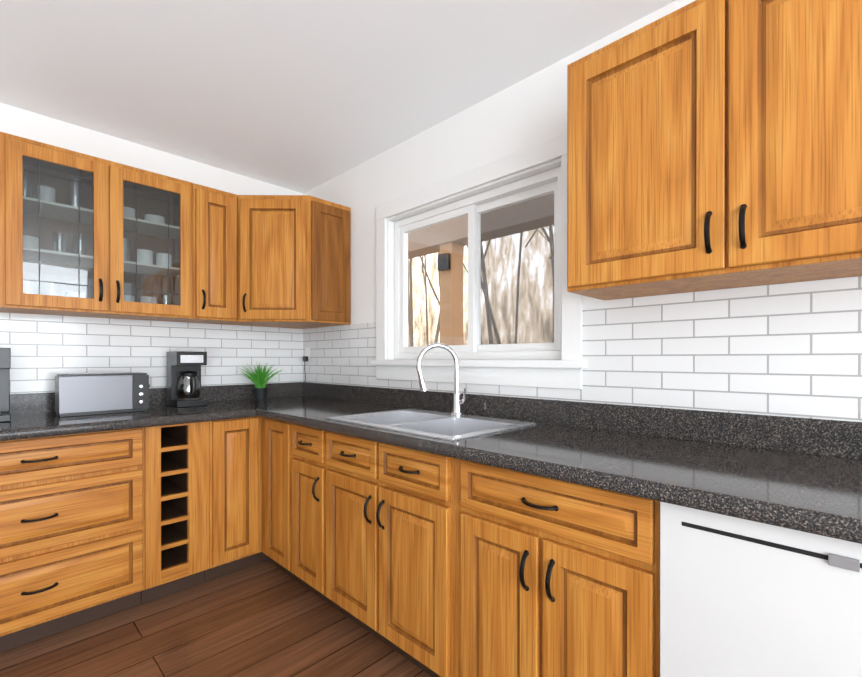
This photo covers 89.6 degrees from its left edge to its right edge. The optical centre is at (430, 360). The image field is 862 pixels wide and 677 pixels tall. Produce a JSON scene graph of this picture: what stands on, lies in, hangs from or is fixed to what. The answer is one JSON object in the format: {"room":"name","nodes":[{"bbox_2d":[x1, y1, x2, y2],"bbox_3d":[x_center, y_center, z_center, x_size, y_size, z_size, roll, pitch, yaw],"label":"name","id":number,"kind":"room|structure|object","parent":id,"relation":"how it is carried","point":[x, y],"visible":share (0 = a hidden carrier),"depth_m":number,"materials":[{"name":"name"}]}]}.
{"room":"kitchen","nodes":[
{"label":"kitchen","id":0,"kind":"room"},
{"bbox_2d":[0,103,302,328],"bbox_3d":[-2.620,-0.038,1.694,0.140,2.440,4.600,0,0,44],"label":"wall","id":1,"kind":"structure","parent":0,"point":[19,122],"depth_m":2.48,"materials":[{"name":"white paint"}]},
{"bbox_2d":[0,132,192,321],"bbox_3d":[-1.711,-0.619,2.269,0.355,0.770,0.778,0,0,44],"label":"upper cabinet","id":2,"kind":"object","parent":1,"relation":"attached to","point":[103,275],"visible":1,"depth_m":2.18,"materials":[{"name":"brown wood"}]},
{"bbox_2d":[23,168,32,197],"bbox_3d":[-1.944,-0.831,2.078,0.055,0.160,0.056,0,0,44],"label":"drinking glass","id":3,"kind":"object","parent":2,"relation":"in","point":[23,168],"depth_m":2.07,"materials":[{"name":"clear glass"}]},
{"bbox_2d":[23,280,36,293],"bbox_3d":[-1.937,-0.318,2.087,0.064,0.130,0.066,0,0,44],"label":"cup","id":4,"kind":"object","parent":2,"relation":"in","point":[24,282],"depth_m":2.08,"materials":[{"name":"white ceramic"}]},
{"bbox_2d":[23,235,38,248],"bbox_3d":[-1.938,-0.556,2.085,0.088,0.070,0.090,0,0,44],"label":"cup","id":5,"kind":"object","parent":2,"relation":"in","point":[28,241],"depth_m":2.06,"materials":[{"name":"white ceramic"}]},
{"bbox_2d":[37,185,55,201],"bbox_3d":[-1.903,-0.801,2.149,0.068,0.100,0.070,0,0,44],"label":"cup","id":6,"kind":"object","parent":2,"relation":"in","point":[43,187],"depth_m":2.13,"materials":[{"name":"white ceramic"}]},
{"bbox_2d":[52,231,67,252],"bbox_3d":[-1.869,-0.581,2.185,0.058,0.120,0.060,0,0,44],"label":"drinking glass","id":7,"kind":"object","parent":2,"relation":"in","point":[58,241],"depth_m":2.18,"materials":[{"name":"clear glass"}]},
{"bbox_2d":[43,282,85,297],"bbox_3d":[-1.849,-0.318,2.196,0.166,0.130,0.084,0,0,-28],"label":"plate","id":8,"kind":"object","parent":2,"relation":"in","point":[73,293],"depth_m":2.17,"materials":[{"name":"white ceramic"}]},
{"bbox_2d":[69,177,81,206],"bbox_3d":[-1.812,-0.836,2.214,0.049,0.170,0.050,0,0,44],"label":"drinking glass","id":9,"kind":"object","parent":2,"relation":"in","point":[70,197],"depth_m":2.19,"materials":[{"name":"clear glass"}]},
{"bbox_2d":[73,234,87,254],"bbox_3d":[-1.798,-0.581,2.229,0.058,0.120,0.060,0,0,44],"label":"drinking glass","id":10,"kind":"object","parent":2,"relation":"in","point":[86,241],"depth_m":2.22,"materials":[{"name":"clear glass"}]},
{"bbox_2d":[123,238,129,260],"bbox_3d":[-1.687,-0.591,2.372,0.068,0.140,0.070,0,0,44],"label":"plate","id":11,"kind":"object","parent":2,"relation":"in","point":[126,242],"depth_m":2.36,"materials":[{"name":"white ceramic"}]},
{"bbox_2d":[123,206,134,217],"bbox_3d":[-1.673,-0.792,2.385,0.078,0.080,0.080,0,0,44],"label":"plate","id":12,"kind":"object","parent":2,"relation":"in","point":[131,209],"depth_m":2.36,"materials":[{"name":"white ceramic"}]},
{"bbox_2d":[124,295,134,301],"bbox_3d":[-1.673,-0.304,2.387,0.078,0.100,0.080,0,0,44],"label":"plate","id":13,"kind":"object","parent":2,"relation":"in","point":[129,297],"depth_m":2.36,"materials":[{"name":"white ceramic"}]},
{"bbox_2d":[137,249,156,263],"bbox_3d":[-1.603,-0.567,2.429,0.078,0.090,0.080,0,0,44],"label":"cup","id":14,"kind":"object","parent":2,"relation":"in","point":[150,261],"depth_m":2.40,"materials":[{"name":"white ceramic"}]},
{"bbox_2d":[140,296,160,303],"bbox_3d":[-1.589,-0.304,2.444,0.078,0.100,0.080,0,0,44],"label":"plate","id":15,"kind":"object","parent":2,"relation":"in","point":[148,298],"depth_m":2.41,"materials":[{"name":"white ceramic"}]},
{"bbox_2d":[144,214,164,223],"bbox_3d":[-1.568,-0.782,2.465,0.097,0.060,0.100,0,0,44],"label":"plate","id":16,"kind":"object","parent":2,"relation":"in","point":[154,216],"depth_m":2.43,"materials":[{"name":"white ceramic"}]},
{"bbox_2d":[157,253,171,266],"bbox_3d":[-1.548,-0.567,2.515,0.078,0.090,0.080,0,0,44],"label":"cup","id":17,"kind":"object","parent":2,"relation":"in","point":[162,254],"depth_m":2.48,"materials":[{"name":"white ceramic"}]},
{"bbox_2d":[161,295,171,303],"bbox_3d":[-1.541,-0.314,2.523,0.058,0.120,0.060,0,0,44],"label":"plate","id":18,"kind":"object","parent":2,"relation":"in","point":[166,300],"depth_m":2.53,"materials":[{"name":"white ceramic"}]},
{"bbox_2d":[0,312,302,393],"bbox_3d":[-1.905,0.027,2.322,0.006,0.520,2.699,0,0,44],"label":"wall tile","id":19,"kind":"structure","parent":1,"relation":"attached to","point":[46,350],"depth_m":2.52,"materials":[{"name":"white tile"}]},
{"bbox_2d":[179,183,237,323],"bbox_3d":[-1.352,-0.620,2.638,0.355,0.770,0.248,0,0,44],"label":"upper cabinet","id":20,"kind":"object","parent":1,"relation":"attached to","point":[215,292],"visible":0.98,"depth_m":2.53,"materials":[{"name":"brown wood"}]},
{"bbox_2d":[222,195,350,328],"bbox_3d":[-0.956,-0.621,2.853,0.622,0.770,0.611,0,0,44],"label":"upper cabinet","id":21,"kind":"object","parent":1,"relation":"attached to","point":[293,261],"visible":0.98,"depth_m":2.63,"materials":[{"name":"brown wood"}]},
{"bbox_2d":[0,559,431,676],"bbox_3d":[1.034,1.220,-1.861,10.340,0.060,4.880,0,0,44],"label":"floor","id":22,"kind":"structure","parent":0,"point":[269,618],"depth_m":1.82,"materials":[{"name":"brown wood"}]},
{"bbox_2d":[0,427,144,652],"bbox_3d":[-1.799,0.746,1.970,0.653,0.870,0.738,0,0,44],"label":"base cabinet","id":23,"kind":"object","parent":22,"relation":"on","point":[72,530],"visible":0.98,"depth_m":1.84,"materials":[{"name":"brown wood"}]},
{"bbox_2d":[141,421,208,603],"bbox_3d":[-1.461,0.745,2.356,0.599,0.870,0.284,0,0,44],"label":"base cabinet","id":24,"kind":"object","parent":22,"relation":"on","point":[176,507],"visible":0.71,"depth_m":2.19,"materials":[{"name":"brown wood"}]},
{"bbox_2d":[204,417,271,581],"bbox_3d":[-1.049,0.744,2.764,0.619,0.870,0.873,0,0,44],"label":"base cabinet","id":25,"kind":"object","parent":22,"relation":"on","point":[235,495],"visible":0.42,"depth_m":2.33,"materials":[{"name":"brown wood"}]},
{"bbox_2d":[0,385,251,440],"bbox_3d":[-1.628,0.238,2.139,0.658,0.142,1.260,0,0,44],"label":"countertop","id":26,"kind":"structure","parent":25,"relation":"on","point":[33,415],"depth_m":2.14,"materials":[{"name":"black stone"}]},
{"bbox_2d":[0,348,10,421],"bbox_3d":[-2.007,0.084,1.894,0.260,0.364,0.243,0,0,44],"label":"espresso machine","id":27,"kind":"object","parent":26,"relation":"on","point":[5,367],"visible":1,"depth_m":1.97,"materials":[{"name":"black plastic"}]},
{"bbox_2d":[55,372,149,416],"bbox_3d":[-1.659,0.166,2.217,0.180,0.200,0.380,0,0,44],"label":"toaster oven","id":28,"kind":"object","parent":26,"relation":"on","point":[81,394],"visible":1,"depth_m":2.14,"materials":[{"name":"silver metal"}]},
{"bbox_2d":[167,351,207,407],"bbox_3d":[-1.425,0.107,2.547,0.242,0.315,0.160,0,0,44],"label":"coffee maker","id":29,"kind":"object","parent":26,"relation":"on","point":[183,378],"visible":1,"depth_m":2.52,"materials":[{"name":"black plastic"}]},
{"bbox_2d":[220,382,861,543],"bbox_3d":[0.237,0.239,1.661,3.998,0.142,0.658,0,0,44],"label":"countertop","id":30,"kind":"structure","parent":25,"relation":"on","point":[800,474],"depth_m":1.28,"materials":[{"name":"black stone"}]},
{"bbox_2d":[241,361,283,399],"bbox_3d":[-1.121,0.136,2.919,0.248,0.256,0.285,0,0,44],"label":"plant","id":31,"kind":"object","parent":30,"relation":"on","point":[259,380],"visible":1,"depth_m":2.88,"materials":[{"name":"green plant"}]},
{"bbox_2d":[326,408,536,440],"bbox_3d":[-0.017,0.353,1.893,0.766,0.185,0.528,0,0,44],"label":"sink","id":32,"kind":"object","parent":30,"relation":"in","point":[440,425],"visible":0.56,"depth_m":1.94,"materials":[{"name":"silver metal"}]},
{"bbox_2d":[416,343,465,414],"bbox_3d":[0.059,0.089,2.027,0.165,0.341,0.208,0,0,44],"label":"faucet","id":33,"kind":"object","parent":30,"relation":"on","point":[457,406],"visible":1,"depth_m":2.04,"materials":[{"name":"silver metal"}]},
{"bbox_2d":[262,418,307,587],"bbox_3d":[-0.621,0.744,2.526,0.364,0.870,0.619,0,0,44],"label":"base cabinet","id":34,"kind":"object","parent":22,"relation":"on","point":[277,456],"visible":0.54,"depth_m":2.28,"materials":[{"name":"brown wood"}]},
{"bbox_2d":[292,424,341,611],"bbox_3d":[-0.391,0.745,2.278,0.308,0.870,0.653,0,0,44],"label":"base cabinet","id":35,"kind":"object","parent":22,"relation":"on","point":[309,467],"visible":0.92,"depth_m":2.05,"materials":[{"name":"brown wood"}]},
{"bbox_2d":[326,431,453,676],"bbox_3d":[-0.007,0.746,1.905,0.758,0.870,0.653,0,0,44],"label":"base cabinet","id":36,"kind":"object","parent":22,"relation":"on","point":[389,545],"visible":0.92,"depth_m":1.63,"materials":[{"name":"brown wood"}]},
{"bbox_2d":[454,458,659,676],"bbox_3d":[0.492,0.747,1.419,0.634,0.870,0.653,0,0,44],"label":"base cabinet","id":37,"kind":"object","parent":22,"relation":"on","point":[555,578],"visible":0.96,"depth_m":1.17,"materials":[{"name":"brown wood"}]},
{"bbox_2d":[660,502,861,676],"bbox_3d":[0.935,0.750,0.980,0.598,0.866,0.605,0,0,44],"label":"dishwasher","id":38,"kind":"object","parent":22,"relation":"on","point":[739,597],"visible":0.77,"depth_m":0.86,"materials":[{"name":"white metal"}]},
{"bbox_2d":[0,0,674,193],"bbox_3d":[-0.350,-1.283,-0.421,6.340,0.060,4.740,0,0,44],"label":"ceiling","id":39,"kind":"structure","parent":0,"point":[303,96],"depth_m":1.86,"materials":[{"name":"white paint"}]},
{"bbox_2d":[303,0,857,328],"bbox_3d":[1.254,-0.037,1.230,6.340,2.440,0.140,0,0,44],"label":"wall","id":40,"kind":"structure","parent":0,"point":[526,113],"depth_m":2.25,"materials":[{"name":"white paint"}]},
{"bbox_2d":[370,133,586,388],"bbox_3d":[0.173,-0.409,2.240,1.350,1.050,0.170,0,0,44],"label":"window unit","id":41,"kind":"structure","parent":40,"relation":"in","point":[559,362],"depth_m":2.17,"materials":[{"name":"white plastic"}]},
{"bbox_2d":[481,194,553,344],"bbox_3d":[0.436,-0.419,2.105,0.546,0.832,0.001,0,0,44],"label":"screen","id":42,"kind":"object","parent":41,"relation":"attached to","point":[528,263],"depth_m":2.11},
{"bbox_2d":[303,276,861,421],"bbox_3d":[0.539,0.028,1.823,4.192,0.520,0.006,0,0,44],"label":"wall tile","id":43,"kind":"structure","parent":40,"relation":"attached to","point":[794,349],"depth_m":1.44,"materials":[{"name":"white tile"}]},
{"bbox_2d":[303,348,309,362],"bbox_3d":[-0.929,-0.036,3.224,0.070,0.114,0.032,0,0,44],"label":"electrical outlet plate","id":44,"kind":"object","parent":43,"relation":"attached to","point":[306,358],"visible":0.94,"depth_m":3.22,"materials":[{"name":"white plastic"}]},
{"bbox_2d":[298,361,305,396],"bbox_3d":[-0.939,0.135,3.164,0.077,0.255,0.095,0,0,44],"label":"power cord","id":45,"kind":"object","parent":44,"relation":"attached to","point":[304,381],"visible":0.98,"depth_m":3.21,"materials":[{"name":"black plastic"}]},
{"bbox_2d":[567,0,861,299],"bbox_3d":[0.878,-0.617,1.247,0.915,0.770,0.355,0,0,44],"label":"upper cabinet","id":46,"kind":"object","parent":40,"relation":"attached to","point":[714,144],"visible":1,"depth_m":1.16,"materials":[{"name":"brown wood"}]},
{"label":"outside","id":47,"kind":"structure","parent":0,"visible":0},
{"bbox_2d":[408,225,553,346],"bbox_3d":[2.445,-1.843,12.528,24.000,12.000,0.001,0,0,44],"label":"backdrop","id":48,"kind":"structure","parent":47,"point":[416,278],"depth_m":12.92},
{"bbox_3d":[0.079,1.616,8.671,26.000,0.100,8.840,0,0,44],"label":"ground","id":49,"kind":"structure","parent":47,"visible":0},
{"bbox_2d":[408,193,553,344],"bbox_3d":[-0.628,0.115,4.716,8.500,2.920,0.230,0,0,44],"label":"porch structure","id":50,"kind":"object","parent":49,"relation":"on","point":[459,244],"depth_m":3.85,"materials":[{"name":"brown wood"}]},
{"bbox_2d":[408,225,553,346],"bbox_3d":[0.287,-5.537,10.285,13.089,14.413,10.238,0,0,44],"label":"trees","id":51,"kind":"object","parent":49,"relation":"on","point":[410,318],"depth_m":8.67,"materials":[{"name":"brown plant"}]}
]}

